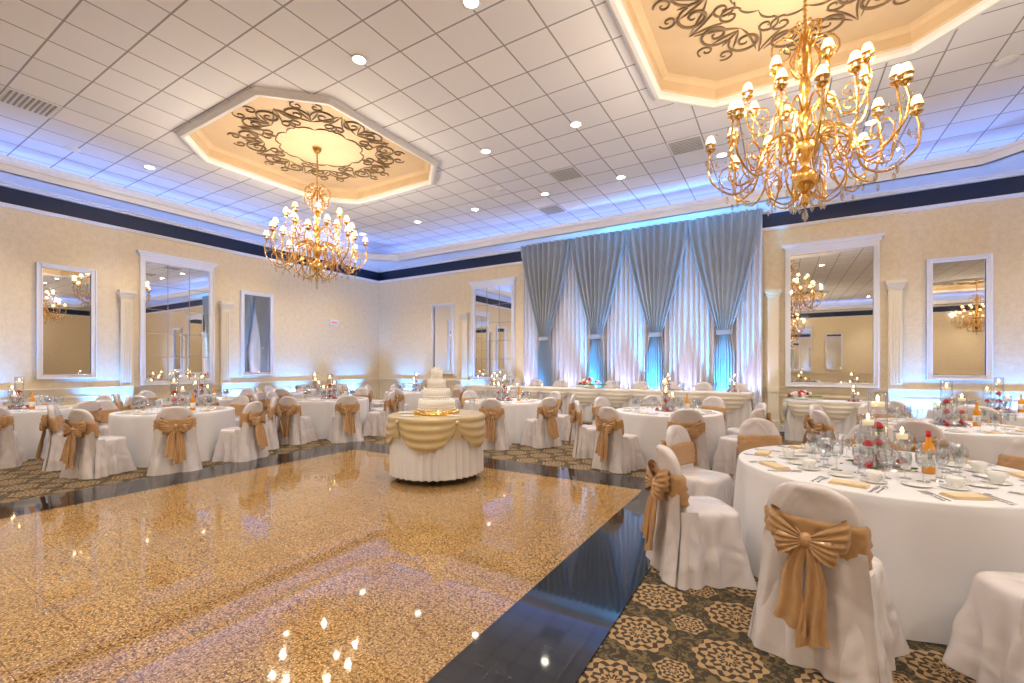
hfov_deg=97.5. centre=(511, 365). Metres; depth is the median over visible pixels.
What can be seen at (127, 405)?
dining chair
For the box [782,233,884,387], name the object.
wall mirror
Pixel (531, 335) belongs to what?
pleated curtain
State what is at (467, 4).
recessed light
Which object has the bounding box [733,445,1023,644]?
banquet table
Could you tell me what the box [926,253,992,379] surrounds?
wall mirror
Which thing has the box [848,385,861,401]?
centerpiece
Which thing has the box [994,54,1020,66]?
ceiling speaker
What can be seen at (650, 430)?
banquet table
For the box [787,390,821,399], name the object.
flower arrangement
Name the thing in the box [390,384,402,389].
dining chair
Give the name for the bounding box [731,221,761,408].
pleated curtain
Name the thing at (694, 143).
ceiling vent
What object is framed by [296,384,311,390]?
dining chair
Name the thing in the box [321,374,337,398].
centerpiece
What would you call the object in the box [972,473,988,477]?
plate
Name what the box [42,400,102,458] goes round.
dining chair
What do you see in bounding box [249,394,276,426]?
dining chair
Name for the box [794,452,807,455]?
plate
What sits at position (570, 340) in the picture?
pleated curtain
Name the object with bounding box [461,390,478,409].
dining chair
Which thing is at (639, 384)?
dining chair
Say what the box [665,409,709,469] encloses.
dining chair
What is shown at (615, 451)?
dining chair
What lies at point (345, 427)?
dining chair
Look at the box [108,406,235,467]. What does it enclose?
banquet table
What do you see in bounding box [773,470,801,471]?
spoon
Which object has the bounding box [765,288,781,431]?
pilaster
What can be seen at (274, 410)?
dining chair
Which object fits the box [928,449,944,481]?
wine glass
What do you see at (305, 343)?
wall
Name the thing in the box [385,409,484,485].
table
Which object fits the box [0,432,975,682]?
floor
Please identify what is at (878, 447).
wine glass
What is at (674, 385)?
dining chair
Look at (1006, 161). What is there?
trim
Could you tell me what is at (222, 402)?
banquet table
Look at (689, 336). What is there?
pleated curtain
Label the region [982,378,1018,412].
centerpiece
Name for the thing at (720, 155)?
recessed light
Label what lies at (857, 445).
coffee cup
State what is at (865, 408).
dining chair
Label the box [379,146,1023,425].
wall
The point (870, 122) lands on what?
recessed light
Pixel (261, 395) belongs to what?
dining chair
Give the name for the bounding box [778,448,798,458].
coffee cup
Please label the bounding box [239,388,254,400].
dining chair
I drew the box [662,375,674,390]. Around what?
centerpiece
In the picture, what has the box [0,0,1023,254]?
ceiling
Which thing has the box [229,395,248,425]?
dining chair
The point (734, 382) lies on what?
centerpiece
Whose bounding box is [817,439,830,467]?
wine glass
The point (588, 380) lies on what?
flower arrangement
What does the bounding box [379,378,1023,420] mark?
trim rail
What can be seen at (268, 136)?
ceiling medallion
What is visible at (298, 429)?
dining chair
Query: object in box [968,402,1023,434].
tableware
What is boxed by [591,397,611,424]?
dining chair
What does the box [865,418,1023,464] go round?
banquet table
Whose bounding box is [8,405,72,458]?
banquet table
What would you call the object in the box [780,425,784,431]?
baseboard
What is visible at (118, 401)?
dining chair
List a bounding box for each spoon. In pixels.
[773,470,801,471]
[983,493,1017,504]
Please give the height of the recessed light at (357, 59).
0.014 m
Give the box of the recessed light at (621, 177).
[616,175,625,179]
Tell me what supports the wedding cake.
on the table at (431, 449)
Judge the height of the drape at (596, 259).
4.830 m
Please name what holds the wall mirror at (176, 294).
attached to the wall at (305, 343)
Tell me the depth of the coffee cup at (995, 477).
2.80 m
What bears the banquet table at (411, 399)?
on the floor
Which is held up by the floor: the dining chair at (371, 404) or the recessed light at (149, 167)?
the dining chair at (371, 404)
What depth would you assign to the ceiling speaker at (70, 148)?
8.47 m
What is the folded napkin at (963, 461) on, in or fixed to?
on the banquet table at (931, 550)
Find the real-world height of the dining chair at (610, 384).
0.920 m
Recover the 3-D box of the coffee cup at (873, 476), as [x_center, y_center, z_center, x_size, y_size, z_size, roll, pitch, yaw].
[2.297,0.704,2.849,0.140,0.070,0.144,0,0,-6]
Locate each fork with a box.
[916,490,944,500]
[922,490,950,500]
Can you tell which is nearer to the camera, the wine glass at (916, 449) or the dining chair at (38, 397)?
the wine glass at (916, 449)
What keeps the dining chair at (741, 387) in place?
on the stage riser
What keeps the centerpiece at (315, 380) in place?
on the banquet table at (294, 395)
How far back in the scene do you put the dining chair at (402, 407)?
11.41 m
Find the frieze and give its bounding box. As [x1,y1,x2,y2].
[379,175,1023,282]
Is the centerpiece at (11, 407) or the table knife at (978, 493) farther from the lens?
the centerpiece at (11, 407)
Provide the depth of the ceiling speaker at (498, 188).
10.39 m
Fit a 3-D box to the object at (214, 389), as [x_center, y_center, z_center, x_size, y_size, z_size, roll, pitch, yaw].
[-6.957,0.594,10.071,1.454,0.290,1.454,0,0,12]
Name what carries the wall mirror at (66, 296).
attached to the wall at (305, 343)
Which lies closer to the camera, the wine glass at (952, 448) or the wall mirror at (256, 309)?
the wine glass at (952, 448)
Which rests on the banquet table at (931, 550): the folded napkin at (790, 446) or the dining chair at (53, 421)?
the folded napkin at (790, 446)
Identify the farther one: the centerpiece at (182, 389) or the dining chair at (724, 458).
the centerpiece at (182, 389)
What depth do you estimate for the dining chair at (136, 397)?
8.60 m
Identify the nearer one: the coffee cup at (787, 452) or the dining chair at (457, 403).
the coffee cup at (787, 452)
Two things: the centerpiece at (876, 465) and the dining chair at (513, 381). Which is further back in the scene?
the dining chair at (513, 381)
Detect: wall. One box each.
[0,154,378,406]
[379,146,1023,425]
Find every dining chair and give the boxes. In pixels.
[0,406,27,468]
[22,395,53,405]
[36,404,99,471]
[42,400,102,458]
[59,409,136,479]
[95,395,114,402]
[96,400,119,435]
[113,394,123,410]
[122,396,134,410]
[131,395,151,408]
[139,390,157,407]
[146,406,202,475]
[162,395,189,406]
[188,389,208,396]
[195,394,218,405]
[212,401,268,461]
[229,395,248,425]
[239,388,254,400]
[249,392,267,413]
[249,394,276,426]
[263,386,273,393]
[264,397,283,449]
[265,391,279,412]
[276,388,291,398]
[276,396,317,444]
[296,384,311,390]
[304,389,322,397]
[322,389,338,396]
[327,395,363,443]
[335,384,348,394]
[352,388,369,409]
[363,387,383,408]
[363,391,398,436]
[365,385,384,402]
[370,389,397,411]
[388,388,409,411]
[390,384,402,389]
[452,384,461,400]
[455,386,464,408]
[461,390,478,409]
[479,398,511,449]
[505,390,522,397]
[508,379,521,385]
[520,397,561,448]
[529,379,543,385]
[549,391,562,413]
[553,380,567,386]
[558,394,575,440]
[568,400,595,458]
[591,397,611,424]
[592,406,645,473]
[603,380,619,387]
[631,381,649,388]
[640,395,665,406]
[640,444,756,589]
[660,425,733,507]
[662,381,680,389]
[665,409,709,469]
[693,382,712,390]
[700,396,726,435]
[712,408,769,473]
[726,403,772,435]
[727,383,749,391]
[732,418,782,489]
[748,481,909,682]
[802,404,847,443]
[805,410,844,445]
[845,423,906,451]
[856,402,889,424]
[886,401,912,417]
[893,420,949,456]
[942,571,1023,682]
[947,405,989,422]
[962,406,1005,424]
[996,437,1023,470]
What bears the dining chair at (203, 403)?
on the floor
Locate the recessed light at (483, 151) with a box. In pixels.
[480,149,490,153]
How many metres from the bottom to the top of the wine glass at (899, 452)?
0.170 m
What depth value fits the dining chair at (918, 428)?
4.60 m
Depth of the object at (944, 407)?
5.27 m
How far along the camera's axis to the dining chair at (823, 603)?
2.17 m
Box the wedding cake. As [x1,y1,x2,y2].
[414,367,459,415]
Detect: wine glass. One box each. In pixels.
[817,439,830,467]
[829,441,843,470]
[852,447,864,473]
[859,445,874,475]
[877,447,892,478]
[898,452,911,479]
[915,449,931,482]
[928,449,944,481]
[935,451,949,478]
[936,440,950,469]
[940,447,953,473]
[947,442,963,472]
[950,446,967,477]
[951,448,968,480]
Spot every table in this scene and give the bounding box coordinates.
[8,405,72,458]
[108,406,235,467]
[154,396,232,407]
[291,391,347,397]
[298,396,369,438]
[385,390,422,409]
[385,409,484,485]
[464,385,755,428]
[464,398,540,443]
[616,406,724,467]
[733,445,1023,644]
[782,398,889,440]
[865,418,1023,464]
[926,407,1023,426]
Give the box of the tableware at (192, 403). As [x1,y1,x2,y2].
[184,393,227,412]
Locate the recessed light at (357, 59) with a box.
[351,54,367,65]
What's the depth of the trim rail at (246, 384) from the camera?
11.02 m
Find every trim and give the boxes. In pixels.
[0,138,1023,272]
[0,186,378,282]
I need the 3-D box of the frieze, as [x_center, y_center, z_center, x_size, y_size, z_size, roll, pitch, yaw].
[5.680,-3.315,10.424,25.000,0.430,0.080,0,0,31]
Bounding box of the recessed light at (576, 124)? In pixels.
[569,121,581,127]
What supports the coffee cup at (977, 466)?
on the banquet table at (931, 550)
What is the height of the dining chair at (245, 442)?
0.924 m
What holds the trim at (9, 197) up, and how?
attached to the wall at (305, 343)
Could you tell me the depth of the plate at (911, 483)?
2.77 m
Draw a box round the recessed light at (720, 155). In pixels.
[716,153,727,157]
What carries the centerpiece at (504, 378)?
on the banquet table at (516, 414)
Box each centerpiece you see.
[4,377,28,409]
[165,377,189,408]
[192,376,209,397]
[312,372,321,390]
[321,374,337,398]
[409,372,420,391]
[496,376,513,400]
[655,377,678,411]
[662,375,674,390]
[728,376,739,392]
[841,391,918,471]
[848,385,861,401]
[928,381,971,426]
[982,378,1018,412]
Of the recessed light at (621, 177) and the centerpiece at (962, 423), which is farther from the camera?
the recessed light at (621, 177)
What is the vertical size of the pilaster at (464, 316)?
3.220 m
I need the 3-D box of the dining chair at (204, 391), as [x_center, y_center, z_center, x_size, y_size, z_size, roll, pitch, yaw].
[-7.697,1.041,11.065,0.621,0.909,0.698,0,0,-41]
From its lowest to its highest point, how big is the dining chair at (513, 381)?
0.920 m
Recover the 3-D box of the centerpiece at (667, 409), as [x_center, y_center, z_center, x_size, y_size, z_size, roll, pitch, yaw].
[2.492,0.466,7.315,0.404,0.546,0.427,0,0,35]
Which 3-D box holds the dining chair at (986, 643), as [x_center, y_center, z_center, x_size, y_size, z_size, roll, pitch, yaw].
[2.428,1.031,1.927,0.634,0.928,0.713,0,0,11]
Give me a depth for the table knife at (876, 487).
2.68 m
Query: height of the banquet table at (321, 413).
0.754 m
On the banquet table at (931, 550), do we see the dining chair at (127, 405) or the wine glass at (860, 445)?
the wine glass at (860, 445)
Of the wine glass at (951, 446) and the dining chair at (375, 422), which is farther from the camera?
the dining chair at (375, 422)
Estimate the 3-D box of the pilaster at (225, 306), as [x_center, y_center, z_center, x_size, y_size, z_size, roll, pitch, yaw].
[-7.717,-0.110,12.126,0.160,3.220,0.330,0,0,31]
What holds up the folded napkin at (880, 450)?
on the banquet table at (931, 550)
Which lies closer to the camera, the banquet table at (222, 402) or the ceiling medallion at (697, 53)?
the ceiling medallion at (697, 53)
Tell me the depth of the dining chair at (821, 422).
5.63 m
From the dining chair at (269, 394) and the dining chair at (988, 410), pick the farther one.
the dining chair at (269, 394)
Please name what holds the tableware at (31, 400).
on the banquet table at (26, 423)
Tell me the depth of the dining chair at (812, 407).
6.62 m
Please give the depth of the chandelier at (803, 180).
4.63 m
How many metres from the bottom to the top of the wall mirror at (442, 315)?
2.380 m
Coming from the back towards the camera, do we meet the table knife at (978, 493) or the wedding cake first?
the wedding cake
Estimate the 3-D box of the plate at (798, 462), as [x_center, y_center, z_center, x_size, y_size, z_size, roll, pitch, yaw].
[2.151,0.733,3.382,0.150,0.013,0.150,0,0,31]
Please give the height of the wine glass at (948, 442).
0.200 m
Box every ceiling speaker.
[64,146,80,151]
[495,187,505,190]
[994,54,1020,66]
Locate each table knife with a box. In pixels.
[868,485,879,492]
[978,493,1013,504]
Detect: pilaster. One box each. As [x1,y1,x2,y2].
[117,289,137,403]
[218,301,233,395]
[458,312,468,386]
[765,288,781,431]
[884,279,906,401]
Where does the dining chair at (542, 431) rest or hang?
on the floor
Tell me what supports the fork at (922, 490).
on the banquet table at (931, 550)
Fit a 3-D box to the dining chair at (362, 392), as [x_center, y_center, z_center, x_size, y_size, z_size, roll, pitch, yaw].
[-3.866,1.030,11.185,0.635,0.930,0.715,0,0,10]
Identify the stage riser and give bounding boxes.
[575,421,591,424]
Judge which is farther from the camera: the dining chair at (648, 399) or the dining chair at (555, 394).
the dining chair at (555, 394)
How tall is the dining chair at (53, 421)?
0.930 m
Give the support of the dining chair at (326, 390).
on the floor
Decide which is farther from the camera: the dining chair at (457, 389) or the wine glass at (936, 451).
the dining chair at (457, 389)
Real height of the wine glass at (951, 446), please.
0.200 m
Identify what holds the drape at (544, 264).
hanging from the wall at (996, 227)
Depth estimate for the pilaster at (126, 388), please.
10.28 m
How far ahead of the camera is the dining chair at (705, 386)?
10.36 m
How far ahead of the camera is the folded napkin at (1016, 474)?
3.01 m
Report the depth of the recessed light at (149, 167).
9.29 m
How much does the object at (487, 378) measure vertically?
0.190 m
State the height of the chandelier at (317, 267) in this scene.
2.825 m
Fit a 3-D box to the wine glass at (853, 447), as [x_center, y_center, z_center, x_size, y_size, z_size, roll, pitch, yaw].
[2.386,0.654,3.091,0.071,0.170,0.071,0,0,31]
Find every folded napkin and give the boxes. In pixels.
[754,449,771,455]
[759,462,790,469]
[788,445,805,448]
[828,478,870,488]
[867,448,886,452]
[938,457,969,463]
[938,492,994,500]
[1006,471,1023,478]
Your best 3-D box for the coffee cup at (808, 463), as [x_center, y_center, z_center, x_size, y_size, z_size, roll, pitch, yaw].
[2.117,0.704,3.201,0.140,0.070,0.144,0,0,34]
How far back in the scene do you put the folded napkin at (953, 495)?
2.49 m
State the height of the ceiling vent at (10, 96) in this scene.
0.019 m
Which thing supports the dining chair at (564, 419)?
on the floor
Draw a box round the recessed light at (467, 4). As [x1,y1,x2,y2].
[461,0,480,9]
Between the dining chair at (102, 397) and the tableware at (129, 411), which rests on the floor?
the dining chair at (102, 397)
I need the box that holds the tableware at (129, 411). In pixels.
[115,397,179,414]
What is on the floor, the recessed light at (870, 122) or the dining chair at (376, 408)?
the dining chair at (376, 408)
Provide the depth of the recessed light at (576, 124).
7.63 m
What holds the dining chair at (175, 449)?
on the floor
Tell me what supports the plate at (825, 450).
on the banquet table at (931, 550)
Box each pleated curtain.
[524,273,539,385]
[550,251,590,386]
[602,240,648,388]
[662,229,716,389]
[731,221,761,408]
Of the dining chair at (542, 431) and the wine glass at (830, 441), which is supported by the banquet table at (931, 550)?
the wine glass at (830, 441)
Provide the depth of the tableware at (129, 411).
7.01 m
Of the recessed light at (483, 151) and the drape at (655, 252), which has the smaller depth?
the recessed light at (483, 151)
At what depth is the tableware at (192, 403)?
7.37 m
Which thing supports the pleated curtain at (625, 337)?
hanging from the wall at (996, 227)
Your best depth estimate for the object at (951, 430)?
5.01 m
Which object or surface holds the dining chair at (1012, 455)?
on the floor
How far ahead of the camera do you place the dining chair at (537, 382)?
12.59 m
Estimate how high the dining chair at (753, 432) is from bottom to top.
0.928 m
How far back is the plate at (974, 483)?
2.77 m
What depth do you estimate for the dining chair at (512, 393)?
10.83 m
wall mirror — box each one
[36,262,96,378]
[136,250,218,384]
[240,290,273,375]
[431,303,453,373]
[468,277,516,380]
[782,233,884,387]
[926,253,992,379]
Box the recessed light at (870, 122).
[864,119,876,125]
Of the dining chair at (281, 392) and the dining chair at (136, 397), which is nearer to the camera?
the dining chair at (136, 397)
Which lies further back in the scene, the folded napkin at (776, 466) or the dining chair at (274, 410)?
the dining chair at (274, 410)
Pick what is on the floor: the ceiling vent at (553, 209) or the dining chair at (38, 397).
the dining chair at (38, 397)
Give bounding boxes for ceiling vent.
[0,87,62,117]
[537,204,566,214]
[547,166,583,182]
[666,134,705,155]
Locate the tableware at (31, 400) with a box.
[3,392,74,411]
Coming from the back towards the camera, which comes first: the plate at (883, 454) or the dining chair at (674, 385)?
the dining chair at (674, 385)
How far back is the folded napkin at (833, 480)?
2.76 m
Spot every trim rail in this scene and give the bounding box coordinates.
[0,378,378,402]
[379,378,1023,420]
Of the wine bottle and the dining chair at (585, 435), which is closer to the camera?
the wine bottle
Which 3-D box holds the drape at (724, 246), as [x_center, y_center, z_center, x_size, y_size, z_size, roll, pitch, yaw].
[4.960,-1.125,10.518,1.602,4.830,0.203,0,0,31]
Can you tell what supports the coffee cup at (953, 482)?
on the banquet table at (931, 550)
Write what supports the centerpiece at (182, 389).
on the banquet table at (138, 431)
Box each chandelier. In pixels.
[263,146,367,282]
[705,0,924,221]
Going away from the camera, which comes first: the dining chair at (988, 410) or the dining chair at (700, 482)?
the dining chair at (700, 482)
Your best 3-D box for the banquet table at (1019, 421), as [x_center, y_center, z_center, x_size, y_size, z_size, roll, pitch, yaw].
[7.732,1.117,7.138,1.751,0.754,1.754,0,0,40]
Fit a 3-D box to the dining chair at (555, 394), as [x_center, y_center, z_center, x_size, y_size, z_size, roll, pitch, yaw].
[0.832,1.040,10.168,0.699,0.910,0.622,0,0,-34]
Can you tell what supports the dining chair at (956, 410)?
on the floor
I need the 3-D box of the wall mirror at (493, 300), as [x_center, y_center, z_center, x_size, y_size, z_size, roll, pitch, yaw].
[-0.625,-1.115,14.163,1.740,3.170,0.156,0,0,31]
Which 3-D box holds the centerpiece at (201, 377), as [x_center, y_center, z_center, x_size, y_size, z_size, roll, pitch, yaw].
[-6.975,0.466,10.097,0.427,0.546,0.404,0,0,-37]
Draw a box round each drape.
[521,239,569,385]
[569,230,624,387]
[625,220,688,388]
[688,209,762,390]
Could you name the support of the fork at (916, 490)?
on the banquet table at (931, 550)
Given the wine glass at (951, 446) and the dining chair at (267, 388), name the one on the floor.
the dining chair at (267, 388)
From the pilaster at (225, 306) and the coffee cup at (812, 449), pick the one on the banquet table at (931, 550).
the coffee cup at (812, 449)
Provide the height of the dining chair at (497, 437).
0.910 m
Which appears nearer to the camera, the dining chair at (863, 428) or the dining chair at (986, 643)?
the dining chair at (986, 643)
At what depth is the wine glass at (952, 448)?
2.90 m
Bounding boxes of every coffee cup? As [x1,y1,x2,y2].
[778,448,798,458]
[797,458,820,469]
[801,443,819,452]
[853,444,871,453]
[860,469,887,482]
[939,475,971,489]
[965,460,987,472]
[981,470,1012,484]
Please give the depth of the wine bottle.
3.06 m
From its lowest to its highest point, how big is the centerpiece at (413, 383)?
0.546 m
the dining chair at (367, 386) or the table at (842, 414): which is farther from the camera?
the dining chair at (367, 386)
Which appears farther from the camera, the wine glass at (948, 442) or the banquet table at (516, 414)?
the banquet table at (516, 414)
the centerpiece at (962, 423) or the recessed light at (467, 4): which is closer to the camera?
the recessed light at (467, 4)
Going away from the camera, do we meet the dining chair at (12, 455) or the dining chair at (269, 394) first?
the dining chair at (12, 455)
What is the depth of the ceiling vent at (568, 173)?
9.59 m
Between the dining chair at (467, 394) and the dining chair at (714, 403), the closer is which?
the dining chair at (714, 403)
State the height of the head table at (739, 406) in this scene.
0.756 m
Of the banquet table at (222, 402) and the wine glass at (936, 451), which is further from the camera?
the banquet table at (222, 402)
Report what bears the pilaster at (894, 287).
on the floor
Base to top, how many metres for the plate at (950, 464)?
0.013 m
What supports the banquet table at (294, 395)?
on the floor
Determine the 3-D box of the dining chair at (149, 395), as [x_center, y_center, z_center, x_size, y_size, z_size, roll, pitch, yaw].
[-8.183,1.032,10.255,0.712,0.927,0.633,0,0,9]
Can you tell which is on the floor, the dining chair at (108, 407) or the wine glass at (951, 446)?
the dining chair at (108, 407)
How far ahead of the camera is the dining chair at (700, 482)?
4.16 m
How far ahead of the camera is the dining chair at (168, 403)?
8.56 m
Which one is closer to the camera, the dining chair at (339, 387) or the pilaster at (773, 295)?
the pilaster at (773, 295)
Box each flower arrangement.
[577,378,606,387]
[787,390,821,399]
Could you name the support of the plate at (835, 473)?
on the banquet table at (931, 550)
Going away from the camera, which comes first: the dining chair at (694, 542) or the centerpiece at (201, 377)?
the dining chair at (694, 542)
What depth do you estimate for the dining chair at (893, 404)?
7.24 m
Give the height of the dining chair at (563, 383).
0.920 m
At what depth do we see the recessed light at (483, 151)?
8.59 m
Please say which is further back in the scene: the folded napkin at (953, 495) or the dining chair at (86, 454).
the dining chair at (86, 454)
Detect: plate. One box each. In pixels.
[786,460,802,464]
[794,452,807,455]
[823,449,843,452]
[828,471,854,476]
[879,453,901,456]
[901,480,932,486]
[938,462,965,466]
[964,481,997,487]
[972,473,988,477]
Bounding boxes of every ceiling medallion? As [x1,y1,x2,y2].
[176,86,438,204]
[605,0,1003,108]
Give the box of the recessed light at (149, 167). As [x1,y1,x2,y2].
[143,165,155,169]
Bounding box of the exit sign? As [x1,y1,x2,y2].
[329,319,337,325]
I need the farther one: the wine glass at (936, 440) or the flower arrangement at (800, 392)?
the flower arrangement at (800, 392)
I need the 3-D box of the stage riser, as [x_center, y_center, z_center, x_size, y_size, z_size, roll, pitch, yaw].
[2.098,1.405,11.258,7.200,0.190,2.260,0,0,31]
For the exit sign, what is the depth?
15.13 m
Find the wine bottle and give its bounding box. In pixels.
[921,430,935,473]
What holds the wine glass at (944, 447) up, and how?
on the banquet table at (931, 550)
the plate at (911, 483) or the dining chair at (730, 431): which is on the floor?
the dining chair at (730, 431)
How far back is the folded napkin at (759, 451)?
3.73 m
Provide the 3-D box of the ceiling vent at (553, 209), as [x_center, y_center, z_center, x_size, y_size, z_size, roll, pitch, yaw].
[1.054,-4.090,11.821,0.600,0.019,0.600,0,0,31]
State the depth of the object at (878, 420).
5.97 m
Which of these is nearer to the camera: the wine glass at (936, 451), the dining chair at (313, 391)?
the wine glass at (936, 451)
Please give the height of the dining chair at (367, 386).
0.927 m

